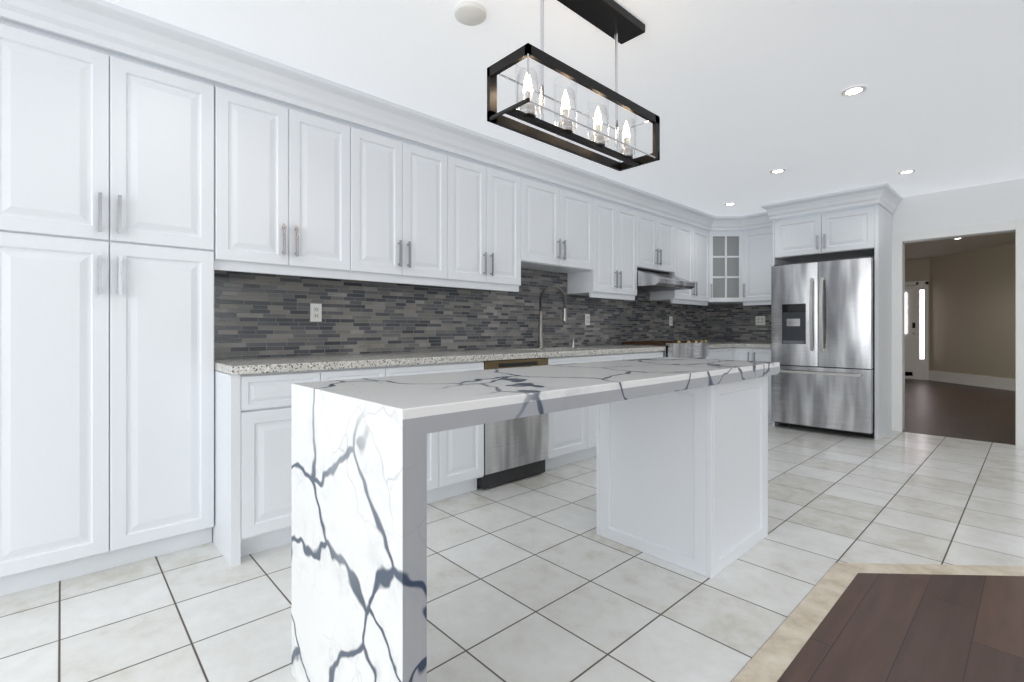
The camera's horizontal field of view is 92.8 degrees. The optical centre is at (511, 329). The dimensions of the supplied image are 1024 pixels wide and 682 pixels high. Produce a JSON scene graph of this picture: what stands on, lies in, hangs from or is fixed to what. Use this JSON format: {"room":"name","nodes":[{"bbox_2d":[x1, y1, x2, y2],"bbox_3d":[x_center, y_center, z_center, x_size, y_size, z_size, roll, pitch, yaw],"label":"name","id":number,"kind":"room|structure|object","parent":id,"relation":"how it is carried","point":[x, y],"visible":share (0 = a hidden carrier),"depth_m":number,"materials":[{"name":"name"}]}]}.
{"room":"kitchen","nodes":[
{"label":"kitchen","id":0,"kind":"room"},
{"bbox_2d":[0,17,707,358],"bbox_3d":[-1.082,-0.165,3.358,10.450,2.490,0.140,0,0,-43],"label":"wall","id":1,"kind":"structure","parent":0,"point":[3,19],"depth_m":3.01,"materials":[{"name":"white paint"}]},
{"bbox_2d":[214,84,353,278],"bbox_3d":[-1.334,-0.794,2.798,0.706,0.890,0.319,0,0,-43],"label":"upper cabinet","id":2,"kind":"object","parent":1,"relation":"attached to","point":[300,192],"depth_m":2.65,"materials":[{"name":"white paint"}]},
{"bbox_2d":[334,126,449,283],"bbox_3d":[-0.814,-0.794,3.277,0.708,0.890,0.319,0,0,-43],"label":"upper cabinet","id":3,"kind":"object","parent":1,"relation":"attached to","point":[402,187],"depth_m":3.14,"materials":[{"name":"white paint"}]},
{"bbox_2d":[0,0,901,230],"bbox_3d":[0.736,-1.324,3.259,7.626,0.166,1.813,0,0,-43],"label":"crown molding","id":4,"kind":"structure","parent":1,"relation":"attached to","point":[113,27],"depth_m":2.82,"materials":[{"name":"white paint"}]},
{"bbox_2d":[214,268,705,358],"bbox_3d":[0.498,-0.259,4.716,6.004,0.842,0.007,0,0,-43],"label":"backsplash","id":5,"kind":"structure","parent":1,"relation":"attached to","point":[256,315],"depth_m":3.59,"materials":[{"name":"tile"}]},
{"bbox_2d":[310,303,321,321],"bbox_3d":[-1.244,-0.110,3.094,0.070,0.115,0.008,0,0,-43],"label":"electrical outlet","id":6,"kind":"object","parent":5,"relation":"attached to","point":[315,312],"visible":1,"depth_m":3.09,"materials":[{"name":"white plastic"}]},
{"bbox_2d":[585,314,589,324],"bbox_3d":[0.767,-0.105,4.954,0.070,0.115,0.008,0,0,-43],"label":"electrical outlet","id":7,"kind":"object","parent":5,"relation":"attached to","point":[587,319],"visible":1,"depth_m":4.95,"materials":[{"name":"white plastic"}]},
{"bbox_2d":[669,316,672,325],"bbox_3d":[1.982,-0.110,6.076,0.070,0.115,0.008,0,0,-43],"label":"electrical outlet","id":8,"kind":"object","parent":5,"relation":"attached to","point":[670,321],"visible":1,"depth_m":6.07,"materials":[{"name":"white plastic"}]},
{"bbox_2d":[434,154,525,290],"bbox_3d":[-0.294,-0.794,3.758,0.709,0.890,0.319,0,0,-43],"label":"upper cabinet","id":9,"kind":"object","parent":1,"relation":"attached to","point":[488,203],"depth_m":3.63,"materials":[{"name":"white paint"}]},
{"bbox_2d":[526,177,597,275],"bbox_3d":[0.308,-0.894,4.315,0.929,0.690,0.319,0,0,-43],"label":"upper cabinet","id":10,"kind":"object","parent":1,"relation":"attached to","point":[562,223],"depth_m":4.21,"materials":[{"name":"white paint"}]},
{"bbox_2d":[568,198,637,299],"bbox_3d":[0.914,-0.794,4.875,0.719,0.890,0.319,0,0,-43],"label":"upper cabinet","id":11,"kind":"object","parent":1,"relation":"attached to","point":[616,276],"depth_m":4.73,"materials":[{"name":"white paint"}]},
{"bbox_2d":[638,210,677,275],"bbox_3d":[1.457,-0.943,5.377,0.759,0.594,0.319,0,0,-43],"label":"upper cabinet","id":12,"kind":"object","parent":1,"relation":"attached to","point":[657,236],"depth_m":5.26,"materials":[{"name":"white paint"}]},
{"bbox_2d":[637,269,694,291],"bbox_3d":[1.538,-0.544,5.289,0.752,0.195,0.559,0,0,-43],"label":"range hood","id":13,"kind":"object","parent":12,"relation":"attached to","point":[650,281],"visible":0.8,"depth_m":5.06,"materials":[{"name":"silver metal"}]},
{"bbox_2d":[650,222,693,303],"bbox_3d":[1.894,-0.794,5.781,0.429,0.890,0.319,0,0,-43],"label":"upper cabinet","id":14,"kind":"object","parent":1,"relation":"attached to","point":[685,232],"depth_m":5.69,"materials":[{"name":"white paint"}]},
{"bbox_2d":[694,227,713,303],"bbox_3d":[2.233,-0.794,6.074,0.466,0.890,0.348,0,0,-43],"label":"upper cabinet","id":15,"kind":"object","parent":1,"relation":"attached to","point":[703,239],"depth_m":6.01,"materials":[{"name":"white paint"}]},
{"bbox_2d":[714,231,741,303],"bbox_3d":[2.683,-0.794,6.316,0.619,0.890,0.620,0,0,-43],"label":"upper cabinet","id":16,"kind":"object","parent":1,"relation":"attached to","point":[727,244],"depth_m":6.09,"materials":[{"name":"white paint"}]},
{"bbox_2d":[0,423,1023,681],"bbox_3d":[1.250,1.130,0.836,10.450,0.100,7.010,0,0,-43],"label":"floor","id":17,"kind":"structure","parent":0,"point":[534,579],"depth_m":2.08,"materials":[{"name":"white tile"}]},
{"bbox_2d":[0,20,213,595],"bbox_3d":[-2.183,-0.080,1.995,1.623,2.320,0.360,0,0,-43],"label":"pantry","id":18,"kind":"object","parent":17,"relation":"on","point":[106,310],"visible":1,"depth_m":2.14,"materials":[{"name":"white paint"}]},
{"bbox_2d":[212,370,323,566],"bbox_3d":[-1.343,0.643,2.590,0.411,0.874,0.627,0,0,-43],"label":"base cabinet","id":19,"kind":"object","parent":17,"relation":"on","point":[252,463],"depth_m":2.32,"materials":[{"name":"white paint"}]},
{"bbox_2d":[214,342,733,374],"bbox_3d":[0.719,0.184,4.476,6.001,0.040,0.656,0,0,-43],"label":"countertop","id":20,"kind":"structure","parent":19,"relation":"on","point":[239,366],"depth_m":2.96,"materials":[{"name":"stone"}]},
{"bbox_2d":[537,285,566,347],"bbox_3d":[0.354,-0.117,4.313,0.134,0.561,0.266,0,0,-43],"label":"faucet","id":21,"kind":"object","parent":20,"relation":"on","point":[541,319],"visible":1,"depth_m":4.34,"materials":[{"name":"silver metal"}]},
{"bbox_2d":[324,366,387,380],"bbox_3d":[-1.057,0.643,2.854,0.367,0.874,0.627,0,0,-43],"label":"base cabinet","id":22,"kind":"object","parent":17,"relation":"on","point":[369,372],"depth_m":2.63,"materials":[{"name":"white paint"}]},
{"bbox_2d":[388,361,483,503],"bbox_3d":[-0.657,0.643,3.224,0.721,0.874,0.627,0,0,-43],"label":"base cabinet","id":23,"kind":"object","parent":17,"relation":"on","point":[455,457],"depth_m":3.07,"materials":[{"name":"white paint"}]},
{"bbox_2d":[477,358,547,488],"bbox_3d":[-0.148,0.644,3.656,0.609,0.872,0.590,0,0,-43],"label":"dishwasher","id":24,"kind":"object","parent":17,"relation":"on","point":[516,449],"visible":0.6,"depth_m":3.42,"materials":[{"name":"silver metal"}]},
{"bbox_2d":[291,357,779,681],"bbox_3d":[0.349,0.624,2.031,2.210,0.912,0.681,0,0,-43],"label":"kitchen island","id":25,"kind":"object","parent":17,"relation":"on","point":[682,462],"visible":1,"depth_m":1.45,"materials":[{"name":"stone"}]},
{"bbox_2d":[564,351,662,450],"bbox_3d":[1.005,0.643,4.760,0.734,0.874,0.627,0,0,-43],"label":"base cabinet","id":26,"kind":"object","parent":17,"relation":"on","point":[579,423],"depth_m":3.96,"materials":[{"name":"white paint"}]},
{"bbox_2d":[614,339,708,358],"bbox_3d":[1.625,0.590,5.196,0.754,0.980,0.745,0,0,-43],"label":"range","id":27,"kind":"object","parent":17,"relation":"on","point":[695,349],"visible":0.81,"depth_m":4.87,"materials":[{"name":"silver metal"}]},
{"bbox_2d":[706,347,735,359],"bbox_3d":[2.138,0.643,5.808,0.815,0.874,0.627,0,0,-43],"label":"base cabinet","id":28,"kind":"object","parent":17,"relation":"on","point":[727,353],"depth_m":5.68,"materials":[{"name":"white paint"}]},
{"bbox_2d":[736,347,772,423],"bbox_3d":[3.043,0.643,5.921,0.627,0.874,0.471,0,0,-43],"label":"base cabinet","id":29,"kind":"object","parent":17,"relation":"on","point":[742,353],"depth_m":5.66,"materials":[{"name":"white paint"}]},
{"bbox_2d":[734,342,770,347],"bbox_3d":[3.048,0.184,5.891,0.661,0.040,0.420,0,0,-43],"label":"countertop","id":30,"kind":"structure","parent":29,"relation":"on","point":[736,344],"depth_m":5.73,"materials":[{"name":"stone"}]},
{"bbox_2d":[771,256,874,436],"bbox_3d":[3.436,0.180,5.309,0.847,1.800,0.908,0,0,-43],"label":"fridge","id":31,"kind":"object","parent":17,"relation":"on","point":[823,334],"visible":0.88,"depth_m":5.02,"materials":[{"name":"silver metal"}]},
{"bbox_2d":[773,204,891,439],"bbox_3d":[3.506,-0.080,5.366,0.700,2.320,0.970,0,0,-43],"label":"cabinet","id":32,"kind":"object","parent":17,"relation":"on","point":[865,231],"visible":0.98,"depth_m":5.05,"materials":[{"name":"white paint"}]},
{"bbox_2d":[732,563,1023,681],"bbox_3d":[2.050,1.078,-0.001,10.110,0.002,4.065,0,0,-43],"label":"floor","id":33,"kind":"structure","parent":17,"relation":"on","point":[774,656],"depth_m":1.90,"materials":[{"name":"stone"}]},
{"bbox_2d":[104,0,1023,215],"bbox_3d":[1.250,-1.470,0.836,10.450,0.120,7.010,0,0,-43],"label":"ceiling","id":34,"kind":"structure","parent":0,"point":[741,99],"depth_m":2.70,"materials":[{"name":"white paint"}]},
{"bbox_2d":[454,1,486,25],"bbox_3d":[-0.184,-1.397,2.159,0.144,0.025,0.144,0,0,-43],"label":"smoke detector","id":35,"kind":"object","parent":34,"relation":"attached to","point":[471,13],"visible":1,"depth_m":2.13,"materials":[{"name":"white plastic"}]},
{"bbox_2d":[487,0,659,170],"bbox_3d":[0.294,-1.097,2.042,0.855,0.624,0.220,0,0,-43],"label":"pendant chandelier","id":36,"kind":"object","parent":34,"relation":"hanging from","point":[615,21],"visible":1,"depth_m":2.03,"materials":[{"name":"black metal"}]},
{"bbox_2d":[724,202,735,205],"bbox_3d":[2.436,-1.403,5.438,0.124,0.011,0.124,0,0,-43],"label":"recessed light","id":37,"kind":"object","parent":34,"relation":"in","point":[730,204],"visible":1,"depth_m":5.44,"materials":[{"name":"white paint"}]},
{"bbox_2d":[770,168,785,173],"bbox_3d":[2.349,-1.403,4.309,0.124,0.011,0.124,0,0,-43],"label":"recessed light","id":38,"kind":"object","parent":34,"relation":"in","point":[776,171],"visible":0.96,"depth_m":4.30,"materials":[{"name":"white paint"}]},
{"bbox_2d":[841,85,866,95],"bbox_3d":[2.009,-1.403,2.865,0.124,0.011,0.124,0,0,-43],"label":"recessed light","id":39,"kind":"object","parent":34,"relation":"in","point":[854,90],"visible":0.98,"depth_m":2.86,"materials":[{"name":"white paint"}]},
{"bbox_2d":[898,169,915,174],"bbox_3d":[3.510,-1.403,4.334,0.124,0.011,0.124,0,0,-43],"label":"recessed light","id":40,"kind":"object","parent":34,"relation":"in","point":[909,171],"visible":1,"depth_m":4.32,"materials":[{"name":"white paint"}]},
{"bbox_2d":[708,178,1023,342],"bbox_3d":[5.029,-0.165,4.342,0.140,2.490,6.690,0,0,-43],"label":"wall","id":41,"kind":"structure","parent":0,"point":[978,203],"depth_m":4.86,"materials":[{"name":"white paint"}]},
{"bbox_2d":[706,303,770,342],"bbox_3d":[3.074,-0.093,6.345,0.008,0.510,1.051,0,0,-43],"label":"backsplash","id":42,"kind":"structure","parent":41,"relation":"attached to","point":[724,322],"depth_m":6.44,"materials":[{"name":"tile"}]},
{"bbox_2d":[756,316,764,324],"bbox_3d":[3.172,-0.120,6.228,0.008,0.115,0.115,0,0,-43],"label":"electrical outlet","id":43,"kind":"object","parent":42,"relation":"attached to","point":[760,320],"visible":1,"depth_m":6.22,"materials":[{"name":"white plastic"}]},
{"bbox_2d":[742,227,772,303],"bbox_3d":[3.129,-0.794,6.026,0.356,0.890,0.508,0,0,-43],"label":"upper cabinet","id":44,"kind":"object","parent":41,"relation":"attached to","point":[757,244],"depth_m":5.95,"materials":[{"name":"white paint"}]},
{"bbox_2d":[892,218,1023,445],"bbox_3d":[4.483,0.022,4.920,0.159,2.115,1.030,0,0,-43],"label":"door frame","id":45,"kind":"structure","parent":41,"relation":"attached to","point":[900,240],"depth_m":4.96,"materials":[{"name":"white paint"}]},
{"bbox_2d":[777,573,1023,681],"bbox_3d":[2.125,1.077,-0.082,10.110,0.003,4.095,0,0,-43],"label":"floor","id":46,"kind":"structure","parent":0,"point":[878,627],"depth_m":1.73,"materials":[{"name":"brown wood"}]},
{"bbox_2d":[903,379,1014,444],"bbox_3d":[6.815,1.119,7.662,7.270,0.082,4.280,0,0,-43],"label":"floor","id":47,"kind":"structure","parent":0,"point":[954,410],"depth_m":6.44,"materials":[{"name":"brown wood"}]},
{"bbox_2d":[905,243,1014,378],"bbox_3d":[6.815,-0.230,7.662,7.270,2.620,4.280,0,0,-43],"label":"wall","id":48,"kind":"structure","parent":0,"point":[971,312],"depth_m":9.48,"materials":[{"name":"beige paint"}]},
{"bbox_2d":[905,281,928,379],"bbox_3d":[8.542,0.010,10.889,0.070,2.140,1.165,0,0,-43],"label":"door","id":49,"kind":"structure","parent":48,"relation":"attached to","point":[917,329],"depth_m":10.60,"materials":[{"name":"white paint"}]},
{"bbox_2d":[905,370,1014,390],"bbox_3d":[8.421,0.975,9.184,2.563,0.210,3.945,0,0,-43],"label":"baseboard","id":50,"kind":"structure","parent":48,"relation":"attached to","point":[984,381],"depth_m":9.42,"materials":[{"name":"white paint"}]},
{"bbox_2d":[905,232,1014,259],"bbox_3d":[6.815,-1.590,7.662,7.270,0.100,4.280,0,0,-43],"label":"ceiling","id":51,"kind":"structure","parent":0,"point":[927,249],"depth_m":8.89,"materials":[{"name":"white paint"}]}
]}

